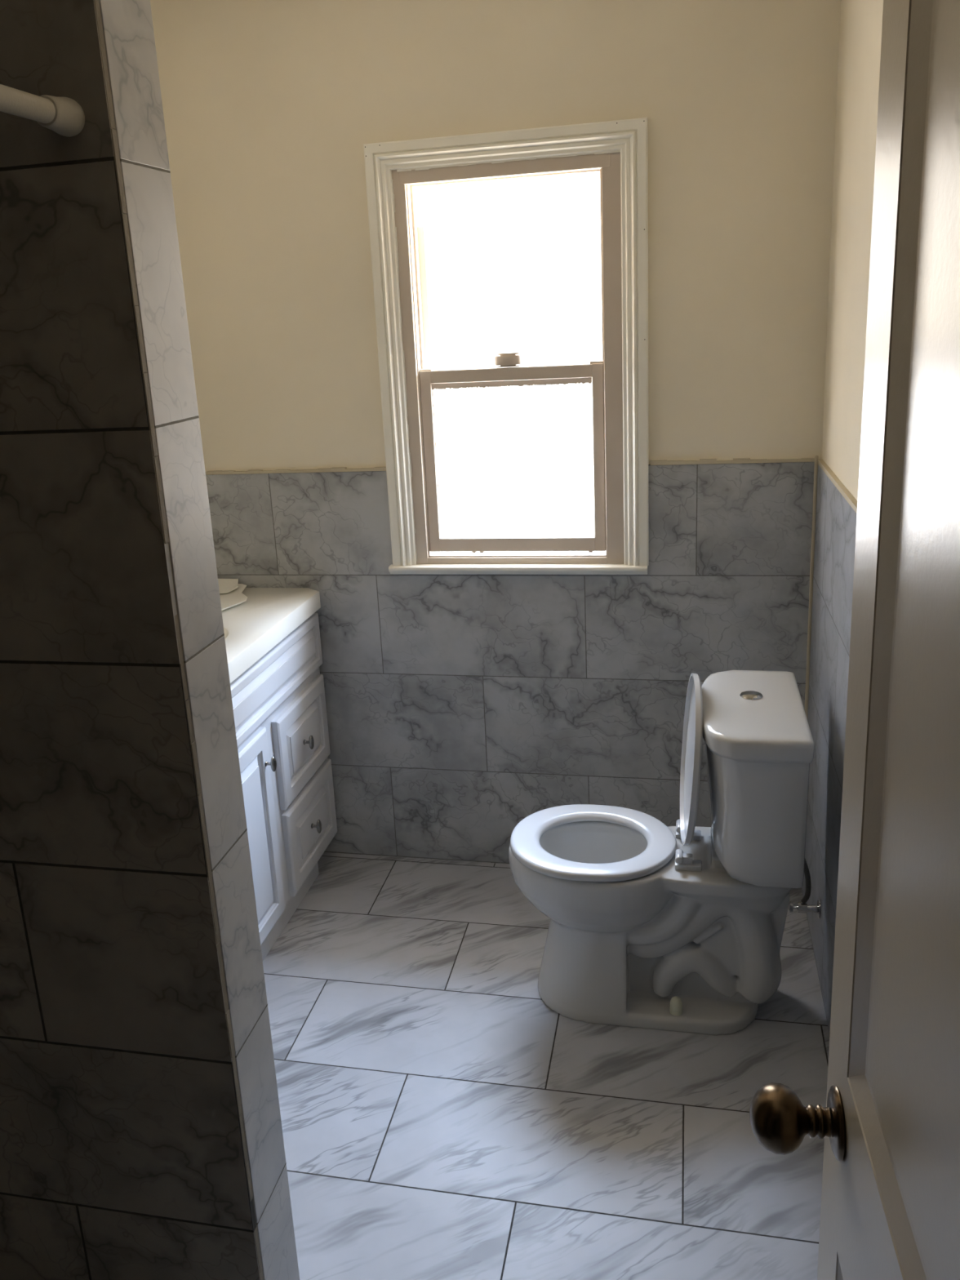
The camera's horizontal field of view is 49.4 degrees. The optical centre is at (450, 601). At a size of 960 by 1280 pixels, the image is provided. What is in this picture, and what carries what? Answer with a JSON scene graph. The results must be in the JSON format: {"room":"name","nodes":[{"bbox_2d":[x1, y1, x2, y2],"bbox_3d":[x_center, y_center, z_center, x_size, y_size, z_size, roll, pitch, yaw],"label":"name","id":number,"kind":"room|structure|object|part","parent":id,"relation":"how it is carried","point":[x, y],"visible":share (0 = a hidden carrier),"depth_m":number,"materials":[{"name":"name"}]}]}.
{"room":"bathroom","nodes":[
{"label":"bathroom","id":0,"kind":"room"},
{"bbox_2d":[0,0,299,1279],"bbox_3d":[-0.786,0.019,1.512,0.918,2.550,0.137,0,16,13],"label":"wall partition","id":1,"kind":"structure","parent":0,"point":[141,1136],"depth_m":1.43,"materials":[{"name":"tile"}]},
{"bbox_2d":[0,84,84,137],"bbox_3d":[-0.537,-0.423,0.746,0.041,0.041,0.949,0,16,13],"label":"shower curtain rod","id":2,"kind":"object","parent":1,"relation":"attached to","point":[64,116],"visible":1,"depth_m":1.14,"materials":[{"name":"white plastic"}]},
{"bbox_2d":[36,94,84,137],"bbox_3d":[-0.440,-0.547,1.169,0.041,0.041,0.048,0,16,13],"label":"socket","id":3,"kind":"object","parent":2,"relation":"attached to","point":[65,117],"depth_m":1.16,"materials":[{"name":"white plastic"}]},
{"bbox_2d":[150,0,840,864],"bbox_3d":[0.024,-0.435,2.982,2.260,2.550,0.152,0,16,13],"label":"wall","id":4,"kind":"structure","parent":0,"point":[461,708],"depth_m":2.83,"materials":[{"name":"beige paint"}]},
{"bbox_2d":[363,117,648,574],"bbox_3d":[0.172,-0.656,2.868,0.739,1.160,0.177,0,16,13],"label":"window","id":5,"kind":"structure","parent":4,"relation":"in","point":[395,171],"depth_m":2.81,"materials":[{"name":"beige paint"}]},
{"bbox_3d":[-0.070,-0.846,2.917,0.020,0.385,0.012,0,16,13],"label":"screen rail","id":6,"kind":"part","parent":5,"relation":"part of","materials":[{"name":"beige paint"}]},
{"bbox_3d":[0.157,-0.874,2.808,0.508,0.512,0.020,0,16,13],"label":"sash","id":7,"kind":"part","parent":5,"relation":"part of","materials":[{"name":"beige paint"}]},
{"bbox_3d":[0.179,-0.399,2.921,0.507,0.520,0.038,0,16,13],"label":"sash","id":8,"kind":"part","parent":5,"relation":"part of","materials":[{"name":"beige paint"}]},
{"bbox_2d":[804,455,818,717],"bbox_3d":[0.984,0.220,2.870,0.009,1.247,0.008,0,16,13],"label":"trim","id":9,"kind":"structure","parent":4,"relation":"attached to","point":[816,457],"depth_m":2.79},
{"bbox_2d":[262,852,829,1279],"bbox_3d":[-0.398,1.476,1.189,2.260,0.120,4.760,0,16,13],"label":"floor","id":10,"kind":"structure","parent":0,"point":[440,1120],"depth_m":2.25,"materials":[{"name":"tile"}]},
{"bbox_2d":[230,613,337,960],"bbox_3d":[-0.673,0.512,2.927,0.516,0.832,0.759,0,16,13],"label":"vanity cabinet","id":11,"kind":"object","parent":10,"relation":"on","point":[279,707],"visible":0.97,"depth_m":2.88,"materials":[{"name":"white paint"}]},
{"bbox_3d":[-0.504,0.626,2.683,0.019,0.542,0.271,0,16,13],"label":"door","id":12,"kind":"part","parent":11,"relation":"part of","materials":[{"name":"white paint"}]},
{"bbox_3d":[-0.468,0.423,2.724,0.029,0.043,0.026,0,16,13],"label":"knob","id":13,"kind":"part","parent":11,"relation":"part of","materials":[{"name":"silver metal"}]},
{"bbox_2d":[222,587,320,683],"bbox_3d":[-0.703,0.122,2.816,0.500,0.126,0.776,0,16,13],"label":"countertop","id":14,"kind":"structure","parent":11,"relation":"on","point":[253,627],"depth_m":2.83,"materials":[{"name":"white stone"}]},
{"bbox_2d":[217,578,247,611],"bbox_3d":[-0.697,-0.014,3.006,0.250,0.030,0.323,0,16,13],"label":"plastic tray","id":15,"kind":"object","parent":14,"relation":"on","point":[231,594],"visible":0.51,"depth_m":3.06,"materials":[{"name":"white plastic"}]},
{"bbox_3d":[-0.713,-0.045,3.098,0.158,0.018,0.136,0,16,13],"label":"tray lid","id":16,"kind":"part","parent":15,"relation":"part of","materials":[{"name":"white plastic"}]},
{"bbox_3d":[-0.425,0.398,3.022,0.019,0.262,0.380,0,16,13],"label":"drawer","id":17,"kind":"part","parent":11,"relation":"part of","materials":[{"name":"white paint"}]},
{"bbox_3d":[-0.406,0.403,2.998,0.029,0.043,0.026,0,16,13],"label":"knob","id":18,"kind":"part","parent":11,"relation":"part of","materials":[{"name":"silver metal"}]},
{"bbox_3d":[-0.410,0.660,3.095,0.019,0.252,0.380,0,16,13],"label":"drawer","id":19,"kind":"part","parent":11,"relation":"part of","materials":[{"name":"white paint"}]},
{"bbox_3d":[-0.393,0.659,3.066,0.029,0.043,0.026,0,16,13],"label":"knob","id":20,"kind":"part","parent":11,"relation":"part of","materials":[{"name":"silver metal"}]},
{"bbox_2d":[508,670,814,1035],"bbox_3d":[0.472,0.573,2.472,0.674,0.835,0.439,0,16,13],"label":"toilet","id":21,"kind":"object","parent":10,"relation":"on","point":[653,925],"visible":1,"depth_m":2.40,"materials":[{"name":"white ceramic"}]},
{"bbox_3d":[0.343,0.572,2.505,0.396,0.019,0.352,0,16,13],"label":"seat","id":22,"kind":"part","parent":21,"relation":"part of","materials":[{"name":"white plastic"}]},
{"bbox_3d":[0.553,0.362,2.395,0.043,0.397,0.353,0,16,10],"label":"lid","id":23,"kind":"part","parent":21,"relation":"part of","materials":[{"name":"white plastic"}]},
{"bbox_3d":[0.684,0.421,2.379,0.209,0.320,0.420,0,16,13],"label":"tank","id":24,"kind":"part","parent":21,"relation":"part of","materials":[{"name":"white ceramic"}]},
{"bbox_3d":[0.671,0.246,2.331,0.228,0.051,0.439,0,16,13],"label":"tank lid","id":25,"kind":"part","parent":21,"relation":"part of","materials":[{"name":"white ceramic"}]},
{"bbox_2d":[801,0,883,1034],"bbox_3d":[0.538,0.220,0.529,0.162,2.550,4.612,0,16,13],"label":"wall","id":26,"kind":"structure","parent":0,"point":[860,20],"depth_m":2.36,"materials":[{"name":"beige paint"}]},
{"bbox_2d":[788,898,820,918],"bbox_3d":[0.887,0.766,2.612,0.074,0.047,0.047,0,16,13],"label":"shutoff valve","id":27,"kind":"object","parent":26,"relation":"attached to","point":[802,908],"visible":0.98,"depth_m":2.60,"materials":[{"name":"silver metal"}]},
{"bbox_3d":[0.861,0.766,2.618,0.020,0.024,0.034,0,16,13],"label":"valve handle","id":28,"kind":"part","parent":27,"relation":"part of","materials":[{"name":"silver metal"}]},
{"bbox_2d":[800,858,811,903],"bbox_3d":[0.853,0.644,2.578,0.084,0.231,0.016,-3,16,2],"label":"supply hose","id":29,"kind":"object","parent":27,"relation":"attached to","point":[808,885],"visible":0.46,"depth_m":2.59,"materials":[{"name":"metal"}]},
{"bbox_3d":[-0.568,0.317,0.399,2.260,2.550,0.120,0,16,13],"label":"wall","id":30,"kind":"structure","parent":0,"visible":0},
{"bbox_2d":[749,0,959,1279],"bbox_3d":[0.328,0.448,0.706,0.205,2.022,0.716,0,16,13],"label":"door","id":31,"kind":"structure","parent":30,"relation":"in","point":[889,1123],"depth_m":0.79,"materials":[{"name":"white paint"}]},
{"bbox_3d":[0.335,0.511,1.029,0.076,0.064,0.064,0,16,13],"label":"knob","id":32,"kind":"part","parent":31,"relation":"part of","materials":[{"name":"gold metal"}]},
{"bbox_3d":[0.361,0.993,0.856,0.010,0.566,0.543,0,16,10],"label":"panel","id":33,"kind":"part","parent":31,"relation":"part of","materials":[{"name":"white wood"}]},
{"bbox_3d":[0.343,0.449,0.702,0.035,2.022,0.715,0,16,10],"label":"frame","id":34,"kind":"part","parent":31,"relation":"part of","materials":[{"name":"white wood"}]},
{"bbox_3d":[0.308,0.045,0.592,0.010,0.993,0.543,0,16,10],"label":"panel","id":35,"kind":"part","parent":31,"relation":"part of","materials":[{"name":"white wood"}]}
]}

